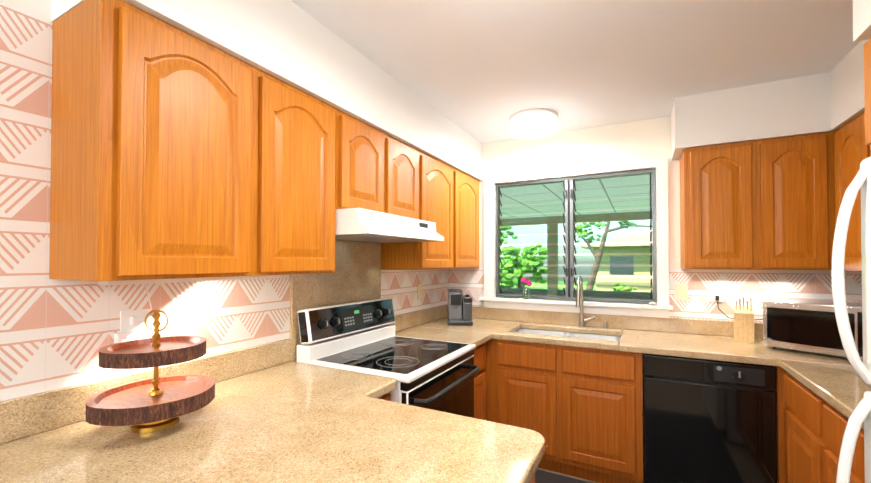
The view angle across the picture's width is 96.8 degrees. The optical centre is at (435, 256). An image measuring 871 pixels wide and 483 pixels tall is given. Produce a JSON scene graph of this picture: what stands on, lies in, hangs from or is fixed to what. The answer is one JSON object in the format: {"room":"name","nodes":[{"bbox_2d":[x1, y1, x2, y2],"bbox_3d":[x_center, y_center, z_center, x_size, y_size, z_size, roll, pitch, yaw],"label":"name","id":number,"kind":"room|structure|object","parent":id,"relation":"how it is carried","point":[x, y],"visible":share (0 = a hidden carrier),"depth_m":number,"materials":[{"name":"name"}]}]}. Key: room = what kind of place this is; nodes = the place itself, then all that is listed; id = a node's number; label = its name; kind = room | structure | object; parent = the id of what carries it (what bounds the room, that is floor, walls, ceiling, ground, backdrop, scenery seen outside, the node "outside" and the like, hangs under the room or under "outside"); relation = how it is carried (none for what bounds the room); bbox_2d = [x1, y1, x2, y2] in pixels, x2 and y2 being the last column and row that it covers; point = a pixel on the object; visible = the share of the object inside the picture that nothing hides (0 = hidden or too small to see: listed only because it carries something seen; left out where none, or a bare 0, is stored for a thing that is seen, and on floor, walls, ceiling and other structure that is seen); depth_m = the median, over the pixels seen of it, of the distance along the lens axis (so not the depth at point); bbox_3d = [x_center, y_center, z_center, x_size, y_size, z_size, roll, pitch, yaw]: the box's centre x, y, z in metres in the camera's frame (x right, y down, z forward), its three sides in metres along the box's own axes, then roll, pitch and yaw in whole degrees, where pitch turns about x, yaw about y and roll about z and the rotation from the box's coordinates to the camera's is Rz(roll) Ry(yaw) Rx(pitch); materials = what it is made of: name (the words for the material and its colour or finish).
{"room":"kitchen","nodes":[
{"label":"kitchen","id":0,"kind":"room"},
{"bbox_2d":[0,0,448,401],"bbox_3d":[-0.599,0.211,2.364,0.120,2.470,3.160,0,-1,28],"label":"wall","id":1,"kind":"structure","parent":0,"point":[55,334],"depth_m":1.17,"materials":[{"name":"tile"}]},
{"bbox_2d":[114,284,153,342],"bbox_3d":[-1.037,0.193,1.349,0.052,0.242,0.125,0,-1,28],"label":"outlet","id":2,"kind":"object","parent":1,"relation":"attached to","point":[132,326],"visible":0.65,"depth_m":1.34,"materials":[{"name":"white plastic"}]},
{"bbox_2d":[49,0,264,284],"bbox_3d":[-0.910,-0.321,1.296,0.326,0.778,0.460,0,-1,28],"label":"upper cabinet","id":3,"kind":"object","parent":1,"relation":"attached to","point":[178,155],"depth_m":1.14,"materials":[{"name":"brown wood"}]},
{"bbox_2d":[0,240,446,443],"bbox_3d":[-0.571,0.216,2.258,0.023,0.627,3.018,0,-1,28],"label":"backsplash","id":4,"kind":"structure","parent":1,"relation":"attached to","point":[355,276],"depth_m":1.80,"materials":[{"name":"beige stone"}]},
{"bbox_2d":[261,73,344,278],"bbox_3d":[-0.700,-0.316,1.694,0.326,0.778,0.439,0,-1,28],"label":"upper cabinet","id":5,"kind":"object","parent":1,"relation":"attached to","point":[303,150],"depth_m":1.61,"materials":[{"name":"brown wood"}]},
{"bbox_2d":[345,113,388,213],"bbox_3d":[-0.508,-0.462,2.061,0.326,0.477,0.382,0,-1,28],"label":"upper cabinet","id":6,"kind":"object","parent":1,"relation":"attached to","point":[366,146],"depth_m":2.00,"materials":[{"name":"brown wood"}]},
{"bbox_2d":[335,208,443,242],"bbox_3d":[-0.342,-0.159,2.186,0.496,0.122,0.761,0,-1,28],"label":"range hood","id":7,"kind":"object","parent":1,"relation":"attached to","point":[360,225],"visible":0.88,"depth_m":1.94,"materials":[{"name":"white painted metal"}]},
{"bbox_2d":[389,135,424,220],"bbox_3d":[-0.329,-0.457,2.399,0.326,0.477,0.383,0,-1,28],"label":"upper cabinet","id":8,"kind":"object","parent":1,"relation":"attached to","point":[406,163],"depth_m":2.34,"materials":[{"name":"brown wood"}]},
{"bbox_2d":[381,154,456,269],"bbox_3d":[-0.119,-0.301,2.796,0.326,0.778,0.515,0,-1,28],"label":"upper cabinet","id":9,"kind":"object","parent":1,"relation":"attached to","point":[440,178],"depth_m":2.68,"materials":[{"name":"brown wood"}]},
{"bbox_2d":[417,284,422,299],"bbox_3d":[-0.123,0.281,3.124,0.010,0.120,0.080,0,-1,28],"label":"outlet","id":10,"kind":"object","parent":1,"relation":"attached to","point":[419,291],"visible":1,"depth_m":3.12,"materials":[{"name":"beige plastic"}]},
{"bbox_2d":[457,170,478,268],"bbox_3d":[0.134,-0.295,3.275,0.326,0.778,0.569,0,-1,28],"label":"upper cabinet","id":11,"kind":"object","parent":1,"relation":"attached to","point":[467,186],"depth_m":3.17,"materials":[{"name":"brown wood"}]},
{"bbox_2d":[291,0,859,143],"bbox_3d":[-0.532,-1.092,1.040,4.690,0.100,5.470,0,-1,28],"label":"ceiling","id":12,"kind":"structure","parent":0,"point":[482,71],"depth_m":1.92,"materials":[{"name":"white paint"}]},
{"bbox_2d":[51,0,481,180],"bbox_3d":[-0.373,-0.862,2.317,0.336,0.326,2.758,0,-1,28],"label":"ceiling soffit","id":13,"kind":"structure","parent":12,"relation":"attached to","point":[291,43],"depth_m":1.68,"materials":[{"name":"white paint"}]},
{"bbox_2d":[509,109,557,138],"bbox_3d":[0.713,-0.965,2.829,0.344,0.106,0.344,0,-1,28],"label":"ceiling light","id":14,"kind":"object","parent":12,"relation":"attached to","point":[532,123],"visible":1,"depth_m":2.73,"materials":[{"name":"white plastic"}]},
{"bbox_2d":[671,0,870,160],"bbox_3d":[1.572,-0.874,1.402,1.070,0.326,2.560,0,-1,28],"label":"ceiling soffit","id":15,"kind":"object","parent":12,"relation":"attached to","point":[832,100],"depth_m":2.25,"materials":[{"name":"white paint"}]},
{"bbox_2d":[535,455,643,482],"bbox_3d":[0.159,1.449,0.709,5.950,0.050,5.350,0,-1,28],"label":"floor","id":16,"kind":"structure","parent":0,"point":[578,477],"depth_m":2.58,"materials":[{"name":"tile"}]},
{"bbox_2d":[378,392,390,400],"bbox_3d":[-0.517,1.001,1.700,0.628,0.872,0.260,0,-1,28],"label":"base cabinet","id":17,"kind":"object","parent":16,"relation":"on","point":[387,396],"depth_m":1.64,"materials":[{"name":"brown wood"}]},
{"bbox_2d":[297,297,479,417],"bbox_3d":[-0.205,0.854,2.124,0.737,1.178,0.766,0,-1,28],"label":"range","id":18,"kind":"object","parent":16,"relation":"on","point":[361,337],"visible":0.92,"depth_m":2.04,"materials":[{"name":"white metal"}]},
{"bbox_2d":[473,339,492,421],"bbox_3d":[0.004,1.014,2.687,0.628,0.872,0.403,0,-1,28],"label":"base cabinet","id":19,"kind":"object","parent":16,"relation":"on","point":[483,353],"depth_m":2.64,"materials":[{"name":"brown wood"}]},
{"bbox_2d":[395,325,495,346],"bbox_3d":[0.016,0.556,2.684,0.660,0.040,0.412,0,-1,28],"label":"countertop","id":20,"kind":"structure","parent":19,"relation":"on","point":[477,337],"depth_m":2.69,"materials":[{"name":"stone"}]},
{"bbox_2d":[420,317,862,365],"bbox_3d":[1.230,0.556,2.643,2.846,0.040,0.648,0,-1,28],"label":"countertop","id":21,"kind":"structure","parent":19,"relation":"on","point":[697,346],"depth_m":2.46,"materials":[{"name":"stone"}]},
{"bbox_2d":[447,289,472,325],"bbox_3d":[0.199,0.409,3.208,0.196,0.267,0.330,0,-1,0],"label":"coffee machine","id":22,"kind":"object","parent":21,"relation":"on","point":[459,308],"visible":1,"depth_m":3.10,"materials":[{"name":"silver metal"}]},
{"bbox_2d":[515,329,620,341],"bbox_3d":[0.932,0.643,2.794,0.760,0.128,0.420,0,-1,28],"label":"sink basin","id":23,"kind":"object","parent":21,"relation":"in","point":[578,335],"visible":0.04,"depth_m":2.94,"materials":[{"name":"silver metal"}]},
{"bbox_2d":[576,276,607,328],"bbox_3d":[1.160,0.339,2.878,0.213,0.397,0.216,0,-1,28],"label":"faucet","id":24,"kind":"object","parent":21,"relation":"on","point":[579,300],"visible":1,"depth_m":2.95,"materials":[{"name":"silver metal"}]},
{"bbox_2d":[493,328,524,421],"bbox_3d":[0.290,1.020,3.155,0.697,0.872,0.607,0,-1,28],"label":"base cabinet","id":25,"kind":"object","parent":16,"relation":"on","point":[506,353],"depth_m":2.70,"materials":[{"name":"brown wood"}]},
{"bbox_2d":[530,473,534,482],"bbox_3d":[-0.426,0.994,1.154,1.297,0.872,0.620,0,-1,28],"label":"base cabinet","id":26,"kind":"object","parent":16,"relation":"on","point":[533,478],"depth_m":1.11,"materials":[{"name":"brown wood"}]},
{"bbox_2d":[0,361,544,482],"bbox_3d":[-0.421,0.536,1.136,1.333,0.040,1.182,0,-1,28],"label":"countertop","id":27,"kind":"structure","parent":26,"relation":"on","point":[293,422],"depth_m":1.06,"materials":[{"name":"stone"}]},
{"bbox_2d":[85,309,214,432],"bbox_3d":[-0.863,0.339,1.193,0.320,0.353,0.320,0,-1,28],"label":"tiered tray","id":28,"kind":"object","parent":27,"relation":"on","point":[156,402],"visible":1,"depth_m":1.15,"materials":[{"name":"brown wood"}]},
{"bbox_2d":[535,469,590,482],"bbox_3d":[0.819,1.429,1.585,1.200,0.011,1.715,0,-1,28],"label":"floor mat","id":29,"kind":"object","parent":16,"relation":"on","point":[541,476],"visible":1,"depth_m":2.51,"materials":[{"name":"grey"}]},
{"bbox_2d":[497,356,636,482],"bbox_3d":[0.962,1.151,2.786,0.855,0.600,0.628,0,-1,28],"label":"base cabinet","id":30,"kind":"object","parent":16,"relation":"on","point":[579,410],"depth_m":2.47,"materials":[{"name":"brown wood"}]},
{"bbox_2d":[643,354,776,482],"bbox_3d":[1.635,1.002,2.397,0.606,0.848,0.638,0,-1,28],"label":"dishwasher","id":31,"kind":"object","parent":16,"relation":"on","point":[709,421],"visible":0.96,"depth_m":2.14,"materials":[{"name":"black plastic"}]},
{"bbox_2d":[775,366,778,482],"bbox_3d":[2.213,1.007,2.139,0.642,0.872,0.607,0,-1,28],"label":"base cabinet","id":32,"kind":"object","parent":16,"relation":"on","point":[777,368],"depth_m":2.02,"materials":[{"name":"brown wood"}]},
{"bbox_2d":[754,338,839,356],"bbox_3d":[2.201,0.549,2.137,0.656,0.040,0.360,0,-1,28],"label":"countertop","id":33,"kind":"structure","parent":32,"relation":"on","point":[758,341],"depth_m":2.22,"materials":[{"name":"stone"}]},
{"bbox_2d":[734,297,753,342],"bbox_3d":[1.975,0.392,2.477,0.100,0.282,0.163,-1,-1,40],"label":"knife block","id":34,"kind":"object","parent":33,"relation":"on","point":[743,323],"visible":1,"depth_m":2.44,"materials":[{"name":"brown wood"}]},
{"bbox_2d":[763,298,862,359],"bbox_3d":[2.180,0.390,2.143,0.342,0.275,0.480,0,-1,-32],"label":"microwave","id":35,"kind":"object","parent":33,"relation":"on","point":[807,325],"visible":0.94,"depth_m":2.10,"materials":[{"name":"silver metal"}]},
{"bbox_2d":[779,367,814,482],"bbox_3d":[1.958,1.000,1.642,0.628,0.872,0.510,0,-1,28],"label":"base cabinet","id":36,"kind":"object","parent":16,"relation":"on","point":[810,427],"depth_m":1.83,"materials":[{"name":"brown wood"}]},
{"bbox_2d":[815,394,864,482],"bbox_3d":[1.690,0.994,1.134,0.628,0.872,0.640,0,-1,28],"label":"base cabinet","id":37,"kind":"object","parent":16,"relation":"on","point":[830,424],"depth_m":1.50,"materials":[{"name":"brown wood"}]},
{"bbox_2d":[772,353,870,429],"bbox_3d":[1.787,0.539,1.352,0.656,0.040,1.115,0,-1,28],"label":"countertop","id":38,"kind":"structure","parent":37,"relation":"on","point":[837,383],"depth_m":1.67,"materials":[{"name":"stone"}]},
{"bbox_2d":[831,156,870,482],"bbox_3d":[1.261,0.576,0.549,0.790,1.692,0.765,0,-1,28],"label":"fridge","id":39,"kind":"object","parent":16,"relation":"on","point":[861,412],"visible":1,"depth_m":1.02,"materials":[{"name":"white painted metal"},{"name":"white plastic"}]},
{"bbox_2d":[449,116,861,454],"bbox_3d":[1.417,0.219,3.002,2.850,2.470,0.150,0,-1,28],"label":"wall","id":40,"kind":"structure","parent":0,"point":[645,139],"depth_m":2.83,"materials":[{"name":"paint"}]},
{"bbox_2d":[496,169,656,303],"bbox_3d":[1.090,-0.148,3.158,1.234,0.995,0.092,0,-1,28],"label":"window","id":41,"kind":"structure","parent":40,"relation":"in","point":[569,246],"depth_m":3.13,"materials":[{"name":"clear glass"}]},
{"bbox_2d":[480,158,672,317],"bbox_3d":[1.078,-0.133,3.150,1.445,1.152,0.212,0,-1,28],"label":"window frame","id":42,"kind":"structure","parent":40,"relation":"attached to","point":[661,308],"depth_m":3.00,"materials":[{"name":"white"}]},
{"bbox_2d":[521,277,531,298],"bbox_3d":[0.761,0.259,3.223,0.097,0.184,0.060,0,-1,28],"label":"vase","id":43,"kind":"object","parent":42,"relation":"on","point":[526,291],"visible":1,"depth_m":3.22,"materials":[{"name":"clear glass"}]},
{"bbox_2d":[472,306,762,338],"bbox_3d":[1.390,0.482,2.914,2.816,0.113,0.020,0,-1,28],"label":"backsplash","id":44,"kind":"structure","parent":40,"relation":"attached to","point":[676,325],"depth_m":2.90,"materials":[{"name":"beige stone"}]},
{"bbox_2d":[675,284,687,300],"bbox_3d":[1.735,0.250,2.730,0.072,0.115,0.032,0,-1,28],"label":"outlet plates","id":45,"kind":"object","parent":40,"relation":"attached to","point":[681,290],"depth_m":2.74,"materials":[{"name":"beige plastic"}]},
{"bbox_2d":[710,285,733,318],"bbox_3d":[1.938,0.302,2.622,0.125,0.219,0.032,0,-1,28],"label":"outlet plates","id":46,"kind":"object","parent":40,"relation":"attached to","point":[716,293],"depth_m":2.64,"materials":[{"name":"beige plastic"}]},
{"bbox_2d":[680,131,835,272],"bbox_3d":[2.112,-0.299,2.369,1.017,0.794,0.326,0,-1,28],"label":"upper cabinet","id":47,"kind":"object","parent":40,"relation":"attached to","point":[763,206],"visible":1,"depth_m":2.31,"materials":[{"name":"brown wood"}]},
{"bbox_3d":[1.517,0.180,0.009,0.120,2.470,5.350,0,-1,28],"label":"wall","id":48,"kind":"structure","parent":0,"visible":0},
{"bbox_2d":[834,122,861,270],"bbox_3d":[2.256,-0.316,1.901,0.326,0.772,0.401,0,-1,28],"label":"upper cabinet","id":49,"kind":"object","parent":48,"relation":"attached to","point":[852,144],"depth_m":1.98,"materials":[{"name":"brown wood"}]},
{"bbox_2d":[850,38,870,157],"bbox_3d":[1.548,-0.535,0.886,0.628,0.362,0.543,0,-1,28],"label":"upper cabinet","id":50,"kind":"object","parent":48,"relation":"attached to","point":[862,123],"depth_m":1.24,"materials":[{"name":"brown wood"}]},
{"label":"outside","id":51,"kind":"structure","parent":0,"visible":0},
{"bbox_2d":[500,280,595,290],"bbox_3d":[22.246,5.115,45.460,120.000,0.200,85.200,0,-1,28],"label":"ground","id":52,"kind":"structure","parent":51,"point":[560,286],"depth_m":69.97,"materials":[{"name":"green plant"}]},
{"bbox_2d":[500,221,649,291],"bbox_3d":[3.077,1.491,14.959,4.096,6.251,9.575,0,-1,-11],"label":"trees","id":53,"kind":"object","parent":52,"relation":"on","point":[537,275],"visible":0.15,"depth_m":11.32,"materials":[{"name":"green plant"}]},
{"bbox_2d":[581,230,652,291],"bbox_3d":[18.414,1.352,21.749,18.200,6.700,12.400,0,-1,28],"label":"building","id":54,"kind":"structure","parent":52,"relation":"on","point":[625,266],"depth_m":20.70,"materials":[{"name":"beige"}]},
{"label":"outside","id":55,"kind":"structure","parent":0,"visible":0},
{"bbox_2d":[500,174,652,299],"bbox_3d":[2.122,1.804,5.227,10.000,5.360,4.460,0,-1,28],"label":"lanai","id":56,"kind":"object","parent":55,"point":[604,186],"visible":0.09,"depth_m":6.16,"materials":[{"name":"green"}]}
]}

